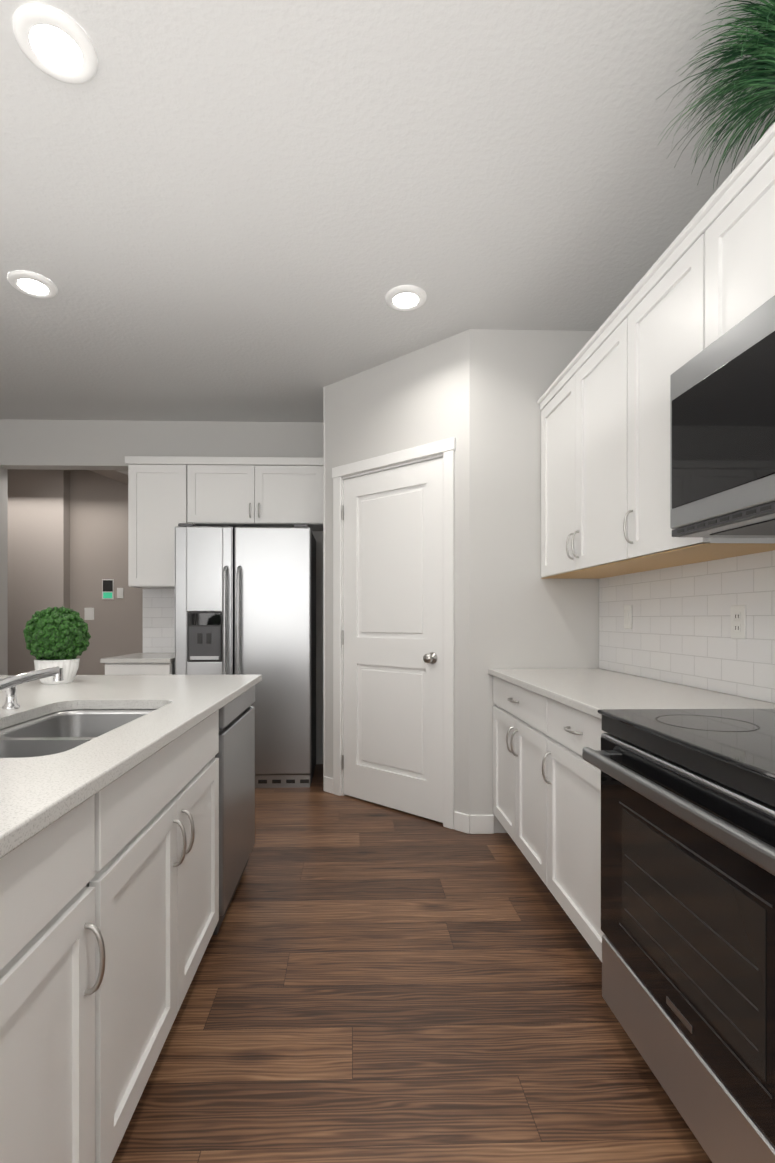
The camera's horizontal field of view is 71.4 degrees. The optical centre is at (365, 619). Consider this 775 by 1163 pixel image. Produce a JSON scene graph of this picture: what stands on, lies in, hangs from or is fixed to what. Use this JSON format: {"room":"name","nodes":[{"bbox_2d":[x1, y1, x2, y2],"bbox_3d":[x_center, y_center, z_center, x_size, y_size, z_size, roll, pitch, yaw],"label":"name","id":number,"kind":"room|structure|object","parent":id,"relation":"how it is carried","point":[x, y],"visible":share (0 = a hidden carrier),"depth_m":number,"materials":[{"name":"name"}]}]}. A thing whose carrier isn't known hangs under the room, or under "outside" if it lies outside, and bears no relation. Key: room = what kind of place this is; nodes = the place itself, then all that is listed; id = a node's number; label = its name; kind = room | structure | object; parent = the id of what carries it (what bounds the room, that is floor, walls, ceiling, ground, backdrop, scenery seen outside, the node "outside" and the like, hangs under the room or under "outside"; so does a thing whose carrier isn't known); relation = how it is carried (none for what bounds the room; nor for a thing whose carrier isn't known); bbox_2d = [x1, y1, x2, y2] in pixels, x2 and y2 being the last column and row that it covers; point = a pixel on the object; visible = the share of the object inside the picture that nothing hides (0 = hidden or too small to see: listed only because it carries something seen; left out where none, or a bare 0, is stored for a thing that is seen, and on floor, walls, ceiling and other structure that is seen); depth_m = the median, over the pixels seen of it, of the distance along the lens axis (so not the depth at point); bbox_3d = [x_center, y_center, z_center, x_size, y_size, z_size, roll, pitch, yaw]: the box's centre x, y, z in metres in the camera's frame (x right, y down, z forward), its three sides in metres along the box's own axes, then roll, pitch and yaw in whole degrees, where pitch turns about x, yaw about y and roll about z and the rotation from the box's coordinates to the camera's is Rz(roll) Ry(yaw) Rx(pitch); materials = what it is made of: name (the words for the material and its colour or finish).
{"room":"kitchen","nodes":[
{"label":"kitchen","id":0,"kind":"room"},
{"bbox_2d":[0,466,7,674],"bbox_3d":[-2.846,-0.202,1.006,0.120,2.706,6.620,0,0,-1],"label":"wall","id":1,"kind":"structure","parent":0,"point":[3,571],"depth_m":4.27,"materials":[{"name":"grey paint"}]},
{"bbox_2d":[89,470,127,484],"bbox_3d":[-1.907,-1.183,4.793,1.875,0.749,0.854,0,0,-1],"label":"ceiling slope","id":2,"kind":"object","parent":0,"point":[121,476],"depth_m":4.79,"materials":[{"name":"beige paint"}]},
{"bbox_2d":[0,419,322,763],"bbox_3d":[-1.725,-0.205,4.787,5.880,2.706,1.120,0,0,-1],"label":"wall","id":3,"kind":"structure","parent":0,"point":[67,538],"depth_m":5.07,"materials":[{"name":"beige paint"}]},
{"bbox_2d":[84,608,93,619],"bbox_3d":[-2.671,-0.052,5.197,0.090,0.118,0.010,0,0,-1],"label":"light switch","id":4,"kind":"object","parent":3,"relation":"attached to","point":[88,613],"visible":1,"depth_m":5.19,"materials":[{"name":"white plastic"}]},
{"bbox_2d":[102,579,113,598],"bbox_3d":[-2.493,-0.288,5.201,0.110,0.195,0.010,0,0,-1],"label":"thermostat","id":5,"kind":"object","parent":3,"relation":"attached to","point":[107,588],"visible":1,"depth_m":5.20,"materials":[{"name":"white"}]},
{"bbox_2d":[117,588,122,597],"bbox_3d":[-2.376,-0.252,5.204,0.060,0.100,0.010,0,0,-1],"label":"light switch","id":6,"kind":"object","parent":3,"relation":"attached to","point":[119,592],"visible":1,"depth_m":5.20,"materials":[{"name":"white plastic"}]},
{"bbox_2d":[125,456,188,588],"bbox_3d":[-1.516,-0.706,4.062,0.420,0.940,0.331,0,0,-1],"label":"upper cabinet","id":7,"kind":"object","parent":3,"relation":"attached to","point":[167,495],"depth_m":3.91,"materials":[{"name":"white paint"}]},
{"bbox_2d":[143,589,174,652],"bbox_3d":[-1.529,0.013,4.228,0.442,0.499,0.008,0,0,-1],"label":"tile backsplash","id":8,"kind":"structure","parent":3,"relation":"attached to","point":[158,620],"depth_m":4.22,"materials":[{"name":"white tile"}]},
{"bbox_2d":[189,457,322,530],"bbox_3d":[-0.806,-0.936,4.080,0.992,0.480,0.331,0,0,-1],"label":"upper cabinet","id":9,"kind":"object","parent":3,"relation":"attached to","point":[233,492],"depth_m":3.92,"materials":[{"name":"white paint"}]},
{"bbox_2d":[323,387,324,790],"bbox_3d":[-0.243,-0.204,3.935,0.102,2.706,0.660,0,0,-1],"label":"wall","id":10,"kind":"structure","parent":0,"point":[323,585],"depth_m":3.60,"materials":[{"name":"grey paint"}]},
{"bbox_2d":[0,0,774,421],"bbox_3d":[-1.574,-1.596,1.879,6.030,0.080,8.500,0,0,-1],"label":"ceiling","id":11,"kind":"structure","parent":0,"point":[234,210],"depth_m":1.92,"materials":[{"name":"white paint"}]},
{"bbox_2d":[7,270,57,298],"bbox_3d":[-1.545,-1.548,2.500,0.200,0.016,0.200,0,0,-1],"label":"recessed light","id":12,"kind":"object","parent":11,"relation":"in","point":[32,284],"visible":0.98,"depth_m":2.48,"materials":[{"name":"white paint"}]},
{"bbox_2d":[12,3,97,83],"bbox_3d":[-0.838,-1.547,1.458,0.200,0.016,0.200,0,0,-1],"label":"recessed light","id":13,"kind":"object","parent":11,"relation":"in","point":[55,43],"visible":1,"depth_m":1.44,"materials":[{"name":"white paint"}]},
{"bbox_2d":[385,285,426,310],"bbox_3d":[0.193,-1.548,2.605,0.200,0.016,0.200,0,0,-1],"label":"recessed light","id":14,"kind":"object","parent":11,"relation":"in","point":[406,297],"visible":1,"depth_m":2.58,"materials":[{"name":"white paint"}]},
{"bbox_2d":[325,330,468,814],"bbox_3d":[0.174,-0.204,3.285,1.094,2.706,0.100,0,0,41],"label":"wall","id":15,"kind":"structure","parent":0,"point":[418,397],"depth_m":3.13,"materials":[{"name":"grey paint"}]},
{"bbox_2d":[342,457,442,822],"bbox_3d":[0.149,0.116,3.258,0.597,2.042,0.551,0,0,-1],"label":"pantry door","id":16,"kind":"structure","parent":15,"relation":"in","point":[392,642],"depth_m":3.23,"materials":[{"name":"white paint"}]},
{"bbox_2d":[332,437,455,828],"bbox_3d":[0.133,0.078,3.241,0.930,2.142,0.018,0,0,41],"label":"door frame","id":17,"kind":"structure","parent":15,"relation":"attached to","point":[446,447],"depth_m":2.98,"materials":[{"name":"white paint"}]},
{"bbox_2d":[324,776,493,833],"bbox_3d":[-1.878,1.101,1.472,5.200,0.100,7.500,0,0,-1],"label":"baseboard","id":18,"kind":"structure","parent":15,"relation":"attached to","point":[473,824],"depth_m":2.88,"materials":[{"name":"white paint"}]},
{"bbox_2d":[112,764,711,1162],"bbox_3d":[-1.574,1.175,1.881,6.030,0.050,8.500,0,0,-1],"label":"floor","id":19,"kind":"structure","parent":0,"point":[371,982],"depth_m":1.54,"materials":[{"name":"brown wood"}]},
{"bbox_2d":[0,685,254,1162],"bbox_3d":[-0.769,0.724,0.648,0.654,0.855,3.795,0,0,-1],"label":"kitchen island","id":20,"kind":"object","parent":19,"relation":"on","point":[116,896],"visible":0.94,"depth_m":1.03,"materials":[{"name":"white paint"}]},
{"bbox_2d":[0,674,261,858],"bbox_3d":[-1.103,0.281,0.654,1.308,0.030,3.825,0,0,-1],"label":"island countertop","id":21,"kind":"structure","parent":20,"relation":"on","point":[38,794],"depth_m":1.27,"materials":[{"name":"stone"}]},
{"bbox_2d":[0,666,62,708],"bbox_3d":[-1.000,0.195,1.458,0.205,0.141,0.339,0,0,-1],"label":"faucet","id":22,"kind":"object","parent":21,"relation":"on","point":[8,685],"visible":0.98,"depth_m":1.56,"materials":[{"name":"silver metal"}]},
{"bbox_2d":[23,606,90,683],"bbox_3d":[-1.285,0.106,2.238,0.248,0.317,0.246,0,0,-1],"label":"boxwood plant","id":23,"kind":"object","parent":21,"relation":"on","point":[55,636],"visible":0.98,"depth_m":2.17,"materials":[{"name":"green plant"}]},
{"bbox_2d":[0,709,156,757],"bbox_3d":[-0.796,0.403,1.400,0.420,0.210,0.790,0,0,-1],"label":"sink","id":24,"kind":"object","parent":21,"relation":"in","point":[56,732],"visible":0.19,"depth_m":1.66,"materials":[{"name":"silver metal"}]},
{"bbox_2d":[100,653,174,674],"bbox_3d":[-1.550,0.706,3.903,0.464,0.885,0.650,0,0,-1],"label":"base cabinet","id":25,"kind":"object","parent":19,"relation":"on","point":[147,664],"visible":0.17,"depth_m":3.61,"materials":[{"name":"white paint"}]},
{"bbox_2d":[175,523,315,787],"bbox_3d":[-0.837,0.250,3.899,0.916,1.797,0.663,0,0,-1],"label":"refrigerator","id":26,"kind":"object","parent":19,"relation":"on","point":[245,600],"visible":0.62,"depth_m":3.64,"materials":[{"name":"grey metal"}]},
{"bbox_2d":[493,676,535,870],"bbox_3d":[0.982,0.722,2.467,0.580,0.854,0.860,0,0,-1],"label":"base cabinet","id":27,"kind":"object","parent":19,"relation":"on","point":[514,715],"depth_m":2.47,"materials":[{"name":"white paint"}]},
{"bbox_2d":[536,696,606,961],"bbox_3d":[0.998,0.723,1.855,0.580,0.854,0.603,0,0,-1],"label":"base cabinet","id":28,"kind":"object","parent":19,"relation":"on","point":[547,725],"depth_m":1.88,"materials":[{"name":"white paint"}]},
{"bbox_2d":[488,668,774,719],"bbox_3d":[0.976,0.281,2.224,0.605,0.030,1.347,0,0,-1],"label":"countertop","id":29,"kind":"structure","parent":28,"relation":"on","point":[586,690],"depth_m":1.98,"materials":[{"name":"white stone"}]},
{"bbox_2d":[582,709,774,1162],"bbox_3d":[0.959,0.644,1.167,0.680,1.013,0.764,0,0,-1],"label":"range","id":30,"kind":"object","parent":19,"relation":"on","point":[688,882],"visible":1,"depth_m":1.12,"materials":[{"name":"silver metal"}]},
{"bbox_2d":[469,329,598,832],"bbox_3d":[0.909,-0.203,2.950,0.709,2.706,0.100,0,0,-1],"label":"wall","id":31,"kind":"structure","parent":0,"point":[522,614],"depth_m":2.90,"materials":[{"name":"white paint"}]},
{"bbox_2d":[600,668,771,702],"bbox_3d":[1.372,-0.202,1.116,0.120,2.706,6.620,0,0,-1],"label":"wall","id":32,"kind":"structure","parent":0,"point":[696,687],"depth_m":2.07,"materials":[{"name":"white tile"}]},
{"bbox_2d":[537,314,673,578],"bbox_3d":[1.113,-0.689,2.415,0.320,0.937,0.968,0,0,-1],"label":"upper cabinet","id":33,"kind":"object","parent":32,"relation":"attached to","point":[577,411],"depth_m":2.40,"materials":[{"name":"white paint"}]},
{"bbox_2d":[624,605,631,628],"bbox_3d":[1.260,-0.010,2.594,0.009,0.116,0.072,0,0,-1],"label":"electrical outlet","id":34,"kind":"object","parent":32,"relation":"attached to","point":[627,616],"visible":1,"depth_m":2.59,"materials":[{"name":"white plastic"}]},
{"bbox_2d":[599,550,774,702],"bbox_3d":[1.312,0.013,0.954,0.008,0.504,3.899,0,0,-1],"label":"tile backsplash","id":35,"kind":"structure","parent":32,"relation":"attached to","point":[679,632],"depth_m":2.08,"materials":[{"name":"white tile"}]},
{"bbox_2d":[613,214,774,565],"bbox_3d":[1.129,-0.688,1.806,0.320,0.937,0.493,0,0,-1],"label":"upper cabinet","id":36,"kind":"object","parent":32,"relation":"attached to","point":[657,329],"depth_m":1.84,"materials":[{"name":"white paint"}]},
{"bbox_2d":[656,0,774,187],"bbox_3d":[1.118,-1.356,1.336,0.694,0.361,0.713,0,0,-1],"label":"palm plant","id":37,"kind":"object","parent":36,"relation":"on","point":[761,50],"visible":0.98,"depth_m":1.40,"materials":[{"name":"green plant"}]},
{"bbox_2d":[701,126,774,350],"bbox_3d":[1.141,-0.931,1.337,0.320,0.451,0.439,0,0,-1],"label":"upper cabinet","id":38,"kind":"object","parent":32,"relation":"attached to","point":[703,283],"depth_m":1.42,"materials":[{"name":"white paint"}]},
{"bbox_2d":[670,295,774,537],"bbox_3d":[1.090,-0.466,1.172,0.430,0.470,0.750,0,0,-1],"label":"over-the-range microwave","id":39,"kind":"object","parent":38,"relation":"attached to","point":[722,436],"visible":1,"depth_m":1.31,"materials":[{"name":"black glass"}]},
{"bbox_2d":[731,605,745,638],"bbox_3d":[1.281,0.010,1.854,0.007,0.116,0.072,0,0,-1],"label":"electrical outlet","id":40,"kind":"object","parent":32,"relation":"attached to","point":[738,621],"visible":1,"depth_m":1.85,"materials":[{"name":"white plastic"}]}
]}

